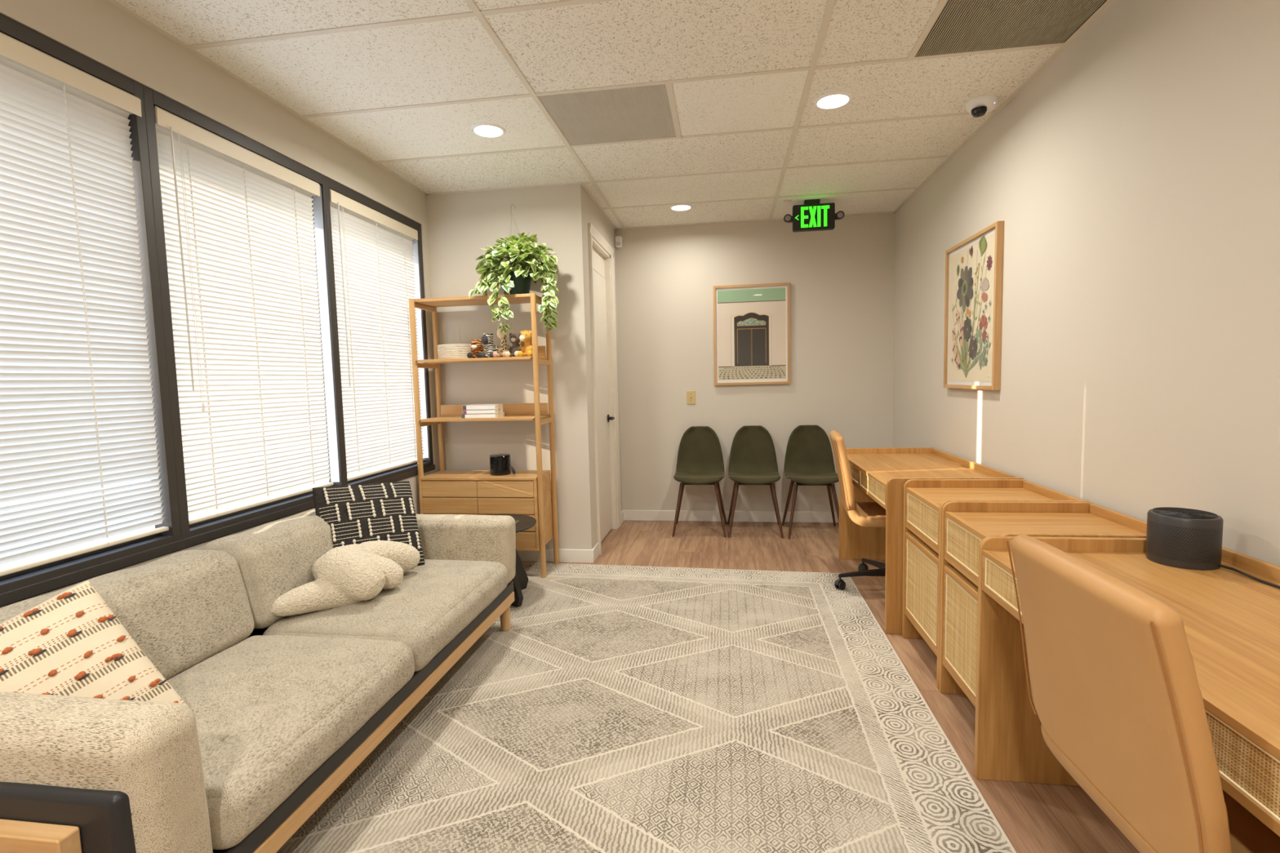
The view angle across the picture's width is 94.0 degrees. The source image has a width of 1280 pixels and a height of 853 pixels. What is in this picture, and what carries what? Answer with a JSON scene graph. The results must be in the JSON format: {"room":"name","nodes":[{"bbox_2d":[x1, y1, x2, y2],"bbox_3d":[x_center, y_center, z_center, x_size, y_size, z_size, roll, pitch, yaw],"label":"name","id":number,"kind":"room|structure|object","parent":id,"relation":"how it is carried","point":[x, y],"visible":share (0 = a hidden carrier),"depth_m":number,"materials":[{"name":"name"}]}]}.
{"room":"office waiting room","nodes":[
{"label":"office waiting room","id":0,"kind":"room"},
{"bbox_2d":[0,0,439,608],"bbox_3d":[-1.922,-0.064,1.150,0.120,2.543,6.132,-1,5,8],"label":"wall","id":1,"kind":"structure","parent":0,"point":[99,30],"depth_m":2.37,"materials":[{"name":"paint"}]},
{"bbox_2d":[0,13,185,606],"bbox_3d":[-1.824,-0.332,1.685,0.086,1.663,0.969,-1,5,8],"label":"window","id":2,"kind":"structure","parent":1,"relation":"in","point":[15,587],"depth_m":2.09,"materials":[{"name":"brown metal"}]},
{"bbox_2d":[0,31,168,576],"bbox_3d":[-1.812,-0.346,1.692,0.052,1.530,0.913,-1,5,8],"label":"blind","id":3,"kind":"object","parent":2,"relation":"attached to","point":[77,415],"visible":1,"depth_m":1.87,"materials":[{"name":"white plastic"}]},
{"bbox_2d":[142,84,344,547],"bbox_3d":[-1.686,-0.410,2.639,0.086,1.663,0.966,-1,5,8],"label":"window","id":4,"kind":"structure","parent":1,"relation":"in","point":[197,533],"depth_m":2.52,"materials":[{"name":"brown metal"}]},
{"bbox_2d":[153,106,333,524],"bbox_3d":[-1.672,-0.423,2.628,0.062,1.530,0.869,-1,5,8],"label":"blind","id":5,"kind":"object","parent":4,"relation":"attached to","point":[238,223],"visible":0.98,"depth_m":2.53,"materials":[{"name":"white plastic"}]},
{"bbox_2d":[324,176,435,485],"bbox_3d":[-1.549,-0.489,3.594,0.086,1.663,0.970,-1,5,8],"label":"window","id":6,"kind":"structure","parent":1,"relation":"in","point":[396,474],"depth_m":3.80,"materials":[{"name":"brown metal"}]},
{"bbox_2d":[328,189,426,480],"bbox_3d":[-1.535,-0.501,3.575,0.062,1.530,0.879,-1,5,8],"label":"blind","id":7,"kind":"object","parent":6,"relation":"attached to","point":[373,256],"visible":0.91,"depth_m":3.49,"materials":[{"name":"white plastic"}]},
{"bbox_2d":[426,183,595,549],"bbox_3d":[-0.948,-0.474,4.139,1.197,2.843,0.110,-1,5,8],"label":"wall","id":8,"kind":"structure","parent":0,"point":[460,224],"depth_m":4.07,"materials":[{"name":"paint"}]},
{"bbox_2d":[517,548,593,563],"bbox_3d":[-0.858,0.899,4.177,1.090,0.095,0.013,-1,5,8],"label":"baseboard","id":9,"kind":"structure","parent":8,"relation":"attached to","point":[575,556],"depth_m":4.12,"materials":[{"name":"paint"}]},
{"bbox_2d":[115,0,1059,227],"bbox_3d":[-0.142,-1.583,1.395,3.609,0.360,7.610,-1,5,8],"label":"ceiling","id":10,"kind":"structure","parent":0,"point":[614,42],"depth_m":2.61,"materials":[{"name":"tile"}]},
{"bbox_2d":[470,123,506,137],"bbox_3d":[-0.777,-1.515,3.059,0.176,0.006,0.176,-1,5,8],"label":"recessed light","id":11,"kind":"object","parent":10,"relation":"in","point":[482,130],"visible":1,"depth_m":3.05,"materials":[{"name":"white plastic"}]},
{"bbox_2d":[537,84,676,146],"bbox_3d":[-0.137,-1.608,2.939,0.630,0.173,0.630,-1,5,8],"label":"ceiling vent","id":12,"kind":"object","parent":10,"relation":"in","point":[637,113],"visible":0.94,"depth_m":2.91,"materials":[{"name":"metal"}]},
{"bbox_2d":[187,0,1063,229],"bbox_3d":[-0.138,-1.402,1.410,3.369,0.006,7.370,-1,5,8],"label":"ceiling grid","id":13,"kind":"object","parent":10,"relation":"attached to","point":[476,12],"depth_m":2.63,"materials":[{"name":"metal"}]},
{"bbox_2d":[669,204,693,211],"bbox_3d":[0.311,-1.657,4.516,0.176,0.006,0.176,-1,5,8],"label":"recessed light","id":14,"kind":"object","parent":10,"relation":"in","point":[681,207],"visible":1,"depth_m":4.51,"materials":[{"name":"white plastic"}]},
{"bbox_2d":[783,199,844,232],"bbox_3d":[1.284,-1.564,4.420,0.432,0.221,0.080,-1,5,8],"label":"exit sign","id":15,"kind":"object","parent":10,"relation":"attached to","point":[812,215],"visible":1,"depth_m":4.39,"materials":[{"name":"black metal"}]},
{"bbox_2d":[813,91,853,110],"bbox_3d":[0.912,-1.537,2.819,0.176,0.006,0.176,-1,5,8],"label":"recessed light","id":16,"kind":"object","parent":10,"relation":"in","point":[833,100],"visible":1,"depth_m":2.81,"materials":[{"name":"white plastic"}]},
{"bbox_2d":[965,94,999,117],"bbox_3d":[1.646,-1.522,2.871,0.142,0.078,0.142,-1,5,8],"label":"security camera","id":17,"kind":"object","parent":10,"relation":"attached to","point":[977,107],"visible":1,"depth_m":2.83,"materials":[{"name":"white plastic"}]},
{"bbox_2d":[914,0,1106,57],"bbox_3d":[1.358,-1.578,2.108,0.609,0.173,0.630,-1,5,8],"label":"ceiling vent","id":18,"kind":"object","parent":10,"relation":"in","point":[966,24],"visible":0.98,"depth_m":2.26,"materials":[{"name":"metal"}]},
{"bbox_2d":[584,190,622,544],"bbox_3d":[-0.314,-0.536,4.731,0.110,2.843,1.248,-1,5,8],"label":"wall","id":19,"kind":"structure","parent":0,"point":[593,215],"depth_m":4.25,"materials":[{"name":"paint"}]},
{"bbox_2d":[593,269,614,541],"bbox_3d":[-0.296,-0.149,4.620,0.098,2.063,0.666,-1,5,8],"label":"door","id":20,"kind":"structure","parent":19,"relation":"in","point":[599,282],"depth_m":4.71,"materials":[{"name":"paint"}]},
{"bbox_2d":[587,222,621,555],"bbox_3d":[-0.260,-0.275,4.628,0.020,2.335,0.858,-1,5,8],"label":"trim","id":21,"kind":"structure","parent":19,"relation":"attached to","point":[593,232],"depth_m":4.32,"materials":[{"name":"paint"}]},
{"bbox_2d":[591,236,617,528],"bbox_3d":[-0.322,-0.239,4.637,0.114,2.265,0.715,-1,5,8],"label":"trim","id":22,"kind":"structure","parent":19,"relation":"attached to","point":[601,258],"depth_m":4.92,"materials":[{"name":"paint"}]},
{"bbox_2d":[592,510,623,562],"bbox_3d":[-0.236,0.842,4.717,0.013,0.095,1.238,-1,5,8],"label":"baseboard","id":23,"kind":"structure","parent":19,"relation":"attached to","point":[596,548],"depth_m":4.21,"materials":[{"name":"paint"}]},
{"bbox_2d":[614,213,894,511],"bbox_3d":[0.955,-0.597,5.115,2.292,2.843,0.120,-1,5,8],"label":"wall","id":24,"kind":"structure","parent":0,"point":[842,279],"depth_m":5.06,"materials":[{"name":"paint"}]},
{"bbox_2d":[614,235,622,248],"bbox_3d":[-0.183,-1.581,5.113,0.057,0.090,0.048,-1,5,8],"label":"sensor","id":25,"kind":"object","parent":24,"relation":"attached to","point":[618,239],"visible":1,"depth_m":5.09,"materials":[{"name":"white plastic"}]},
{"bbox_2d":[686,391,695,404],"bbox_3d":[0.441,-0.250,5.148,0.074,0.114,0.018,-1,5,8],"label":"light switch","id":26,"kind":"object","parent":24,"relation":"attached to","point":[691,395],"visible":1,"depth_m":5.15,"materials":[{"name":"beige plastic"}]},
{"bbox_2d":[623,510,839,523],"bbox_3d":[0.978,0.778,5.157,2.292,0.095,0.013,-1,5,8],"label":"baseboard","id":27,"kind":"structure","parent":24,"relation":"attached to","point":[628,515],"depth_m":5.18,"materials":[{"name":"paint"}]},
{"bbox_2d":[713,282,790,385],"bbox_3d":[0.940,-0.772,5.026,0.630,0.836,0.029,-1,5,8],"label":"framed picture","id":28,"kind":"object","parent":24,"relation":"attached to","point":[752,322],"visible":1,"depth_m":5.02,"materials":[{"name":"paper"}]},
{"bbox_2d":[522,520,1139,852],"bbox_3d":[-0.076,1.181,1.614,3.609,0.100,7.610,-1,5,8],"label":"floor","id":29,"kind":"structure","parent":0,"point":[1035,818],"depth_m":3.12,"materials":[{"name":"brown wood"}]},
{"bbox_2d":[275,561,1017,852],"bbox_3d":[-0.121,1.065,2.399,2.445,0.008,3.285,-1,5,8],"label":"area rug","id":30,"kind":"object","parent":29,"relation":"on","point":[619,708],"visible":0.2,"depth_m":2.06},
{"bbox_2d":[0,508,515,852],"bbox_3d":[-1.192,0.759,2.088,0.905,0.700,2.112,-1,5,8],"label":"sofa","id":31,"kind":"object","parent":30,"relation":"on","point":[281,711],"visible":0.8,"depth_m":1.67,"materials":[{"name":"beige fabric"}]},
{"bbox_2d":[0,580,187,706],"bbox_3d":[-1.432,0.673,1.401,0.319,0.506,0.552,2,6,37],"label":"throw pillow","id":32,"kind":"object","parent":31,"relation":"on","point":[71,643],"visible":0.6,"depth_m":1.45,"materials":[{"name":"fabric"}]},
{"bbox_2d":[0,691,213,852],"bbox_3d":[-1.297,0.756,1.226,0.833,0.405,0.170,-1,5,8],"label":"armrest","id":33,"kind":"object","parent":31,"relation":"on","point":[143,758],"depth_m":1.12,"materials":[{"name":"fabric"}]},
{"bbox_2d":[0,550,254,679],"bbox_3d":[-1.526,0.613,1.730,0.272,0.335,0.812,-1,5,8],"label":"cushion","id":34,"kind":"object","parent":31,"relation":"on","point":[184,610],"depth_m":1.84,"materials":[{"name":"fabric"}]},
{"bbox_2d":[201,508,333,628],"bbox_3d":[-1.407,0.546,2.554,0.272,0.334,0.902,-1,5,8],"label":"cushion","id":35,"kind":"object","parent":31,"relation":"on","point":[274,558],"depth_m":2.24,"materials":[{"name":"fabric"}]},
{"bbox_2d":[166,635,414,849],"bbox_3d":[-1.123,0.816,1.695,0.651,0.211,0.809,-1,5,8],"label":"seat cushion","id":36,"kind":"object","parent":31,"relation":"on","point":[274,714],"depth_m":1.62,"materials":[{"name":"fabric"}]},
{"bbox_2d":[271,540,420,616],"bbox_3d":[-1.143,0.584,2.418,0.342,0.237,0.594,-1,5,8],"label":"cushion","id":37,"kind":"object","parent":31,"relation":"on","point":[350,574],"visible":0.98,"depth_m":2.27,"materials":[{"name":"beige fabric"}]},
{"bbox_2d":[312,480,424,567],"bbox_3d":[-1.215,0.470,2.700,0.232,0.430,0.459,3,6,44],"label":"throw pillow","id":38,"kind":"object","parent":31,"relation":"on","point":[355,514],"visible":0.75,"depth_m":2.67,"materials":[{"name":"black fabric"}]},
{"bbox_2d":[262,559,507,671],"bbox_3d":[-1.003,0.757,2.519,0.653,0.195,0.890,-1,5,8],"label":"seat cushion","id":39,"kind":"object","parent":31,"relation":"on","point":[437,603],"depth_m":2.28,"materials":[{"name":"fabric"}]},
{"bbox_2d":[415,514,515,583],"bbox_3d":[-1.038,0.625,3.034,0.818,0.340,0.179,-1,5,8],"label":"armrest","id":40,"kind":"object","parent":31,"relation":"on","point":[466,537],"depth_m":2.94,"materials":[{"name":"fabric"}]},
{"bbox_2d":[408,293,559,577],"bbox_3d":[-1.011,0.065,3.932,0.833,1.786,0.339,-1,5,8],"label":"ladder shelf","id":41,"kind":"object","parent":30,"relation":"on","point":[474,492],"visible":0.77,"depth_m":3.81,"materials":[{"name":"brown wood"}]},
{"bbox_2d":[436,343,476,359],"bbox_3d":[-1.200,-0.487,3.919,0.253,0.095,0.253,-1,5,8],"label":"rope basket","id":42,"kind":"object","parent":41,"relation":"on","point":[455,350],"visible":0.68,"depth_m":3.81,"materials":[{"name":"fabric"}]},
{"bbox_2d":[466,338,484,358],"bbox_3d":[-1.033,-0.495,3.797,0.102,0.122,0.126,-1,5,8],"label":"tiger","id":43,"kind":"object","parent":41,"relation":"on","point":[477,348],"visible":0.85,"depth_m":3.78},
{"bbox_2d":[461,412,504,418],"bbox_3d":[-1.020,-0.073,3.881,0.228,0.027,0.161,-1,5,8],"label":"paperback book","id":44,"kind":"object","parent":41,"relation":"on","point":[497,415],"visible":0.87,"depth_m":3.81,"materials":[{"name":"white paper"}]},
{"bbox_2d":[462,408,502,413],"bbox_3d":[-1.016,-0.099,3.868,0.216,0.026,0.141,-1,5,8],"label":"paperback book","id":45,"kind":"object","parent":44,"relation":"on","point":[497,411],"visible":0.9,"depth_m":3.80,"materials":[{"name":"white paper"}]},
{"bbox_2d":[462,404,502,409],"bbox_3d":[-1.016,-0.127,3.866,0.216,0.030,0.141,-1,5,8],"label":"paperback book","id":46,"kind":"object","parent":45,"relation":"on","point":[473,406],"visible":1,"depth_m":3.80,"materials":[{"name":"white paper"}]},
{"bbox_2d":[480,333,497,357],"bbox_3d":[-0.950,-0.513,3.784,0.102,0.156,0.126,-1,5,8],"label":"zebra","id":47,"kind":"object","parent":41,"relation":"on","point":[487,339],"visible":0.93,"depth_m":3.77,"materials":[{"name":"fabric"}]},
{"bbox_2d":[493,325,509,357],"bbox_3d":[-0.870,-0.535,3.770,0.102,0.199,0.126,-1,5,8],"label":"giraffe","id":48,"kind":"object","parent":41,"relation":"on","point":[501,350],"visible":0.81,"depth_m":3.76,"materials":[{"name":"fabric"}]},
{"bbox_2d":[489,453,515,475],"bbox_3d":[-0.884,0.246,3.893,0.194,0.133,0.145,-1,5,8],"label":"speaker","id":49,"kind":"object","parent":41,"relation":"on","point":[500,464],"visible":1,"depth_m":3.85,"materials":[{"name":"black plastic"}]},
{"bbox_2d":[505,333,521,356],"bbox_3d":[-0.790,-0.514,3.760,0.102,0.154,0.126,-1,5,8],"label":"monkey","id":50,"kind":"object","parent":41,"relation":"on","point":[514,340],"visible":0.85,"depth_m":3.75},
{"bbox_2d":[468,204,559,334],"bbox_3d":[-0.778,-0.995,3.788,0.556,0.835,0.417,-1,5,1],"label":"pothos","id":51,"kind":"object","parent":41,"relation":"on","point":[526,264],"visible":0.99,"depth_m":3.69,"materials":[{"name":"plant"}]},
{"bbox_2d":[498,273,532,294],"bbox_3d":[-0.794,-0.896,3.827,0.212,0.136,0.212,-1,5,8],"label":"pot","id":52,"kind":"object","parent":41,"relation":"on","point":[522,285],"depth_m":3.75,"materials":[{"name":"plastic"}]},
{"bbox_2d":[517,329,532,356],"bbox_3d":[-0.715,-0.523,3.748,0.113,0.171,0.131,-1,5,8],"label":"lion","id":53,"kind":"object","parent":41,"relation":"on","point":[526,337],"visible":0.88,"depth_m":3.74},
{"bbox_2d":[487,513,536,607],"bbox_3d":[-0.841,0.775,3.434,0.500,0.440,0.500,-1,5,8],"label":"side table","id":54,"kind":"object","parent":30,"relation":"on","point":[520,580],"visible":0.25,"depth_m":3.47,"materials":[{"name":"black wood"}]},
{"bbox_2d":[671,426,727,537],"bbox_3d":[0.489,0.435,4.910,0.440,0.845,0.478,-1,5,8],"label":"chair","id":55,"kind":"object","parent":29,"relation":"on","point":[700,461],"visible":1,"depth_m":5.05,"materials":[{"name":"green fabric"}]},
{"bbox_2d":[727,425,783,537],"bbox_3d":[0.925,0.430,4.842,0.440,0.845,0.478,-1,5,8],"label":"chair","id":56,"kind":"object","parent":29,"relation":"on","point":[753,460],"visible":1,"depth_m":4.98,"materials":[{"name":"green fabric"}]},
{"bbox_2d":[782,425,839,538],"bbox_3d":[1.372,0.426,4.761,0.440,0.845,0.478,-1,5,8],"label":"chair","id":57,"kind":"object","parent":29,"relation":"on","point":[809,458],"visible":0.98,"depth_m":4.90,"materials":[{"name":"green fabric"}]},
{"bbox_2d":[829,430,885,590],"bbox_3d":[1.438,0.489,3.396,0.670,0.906,0.652,0,5,14],"label":"swivel chair","id":58,"kind":"object","parent":29,"relation":"on","point":[868,514],"visible":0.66,"depth_m":3.29,"materials":[{"name":"beige leather"}]},
{"bbox_2d":[839,447,1023,634],"bbox_3d":[1.559,0.570,3.406,0.596,0.758,1.218,-1,5,8],"label":"writing desk","id":59,"kind":"object","parent":29,"relation":"on","point":[879,475],"visible":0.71,"depth_m":3.27,"materials":[{"name":"brown wood"}]},
{"bbox_2d":[902,479,1088,689],"bbox_3d":[1.463,0.641,2.535,0.520,0.758,0.490,-1,5,8],"label":"file cabinet","id":60,"kind":"object","parent":29,"relation":"on","point":[924,500],"visible":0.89,"depth_m":2.59,"materials":[{"name":"brown wood"}]},
{"bbox_2d":[938,501,1146,706],"bbox_3d":[1.392,0.681,2.044,0.520,0.758,0.490,-1,5,8],"label":"file cabinet","id":61,"kind":"object","parent":29,"relation":"on","point":[965,524],"visible":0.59,"depth_m":2.14,"materials":[{"name":"brown wood"}]},
{"bbox_2d":[973,536,1279,836],"bbox_3d":[1.238,0.753,1.184,0.596,0.758,1.218,-1,5,8],"label":"writing desk","id":62,"kind":"object","parent":29,"relation":"on","point":[1231,619],"visible":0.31,"depth_m":1.46,"materials":[{"name":"brown wood"}]},
{"bbox_2d":[1145,506,1279,588],"bbox_3d":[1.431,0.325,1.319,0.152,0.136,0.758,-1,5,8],"label":"speaker","id":63,"kind":"object","parent":62,"relation":"on","point":[1183,538],"visible":1,"depth_m":1.56,"materials":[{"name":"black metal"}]},
{"bbox_2d":[1152,506,1217,519],"bbox_3d":[1.472,0.233,1.613,0.132,0.002,0.132,-1,5,8],"label":"grille","id":64,"kind":"object","parent":63,"relation":"attached to","point":[1162,513],"depth_m":1.60,"materials":[{"name":"black metal"}]},
{"bbox_2d":[1006,534,1279,852],"bbox_3d":[1.069,0.684,1.032,0.649,0.906,0.657,-1,5,7],"label":"swivel chair","id":65,"kind":"object","parent":29,"relation":"on","point":[1117,699],"visible":0.95,"depth_m":0.96,"materials":[{"name":"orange leather"}]},
{"bbox_2d":[893,0,1279,566],"bbox_3d":[1.624,-0.312,1.306,0.120,2.843,7.490,-1,5,8],"label":"wall","id":66,"kind":"structure","parent":0,"point":[1133,182],"depth_m":2.02,"materials":[{"name":"paint"}]},
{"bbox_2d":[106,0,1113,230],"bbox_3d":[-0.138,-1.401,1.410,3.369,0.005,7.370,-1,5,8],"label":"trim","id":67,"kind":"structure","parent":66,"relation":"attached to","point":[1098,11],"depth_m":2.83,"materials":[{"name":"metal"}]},
{"bbox_2d":[943,220,1004,390],"bbox_3d":[1.833,-0.625,3.309,0.033,0.830,0.698,-1,5,8],"label":"framed picture","id":68,"kind":"object","parent":66,"relation":"attached to","point":[973,299],"visible":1,"depth_m":3.24,"materials":[{"name":"paper"}]},
{"bbox_2d":[948,232,995,382],"bbox_3d":[1.829,-0.631,3.309,0.003,0.758,0.621,-1,5,8],"label":"art print","id":69,"kind":"object","parent":68,"relation":"on","point":[971,264],"depth_m":3.28},
{"label":"outside","id":70,"kind":"structure","parent":0,"visible":0},
{"bbox_2d":[0,457,417,569],"bbox_3d":[-20.098,1.252,8.070,37.874,0.100,70.000,-1,5,8],"label":"ground","id":71,"kind":"structure","parent":70,"point":[114,537],"depth_m":5.79,"materials":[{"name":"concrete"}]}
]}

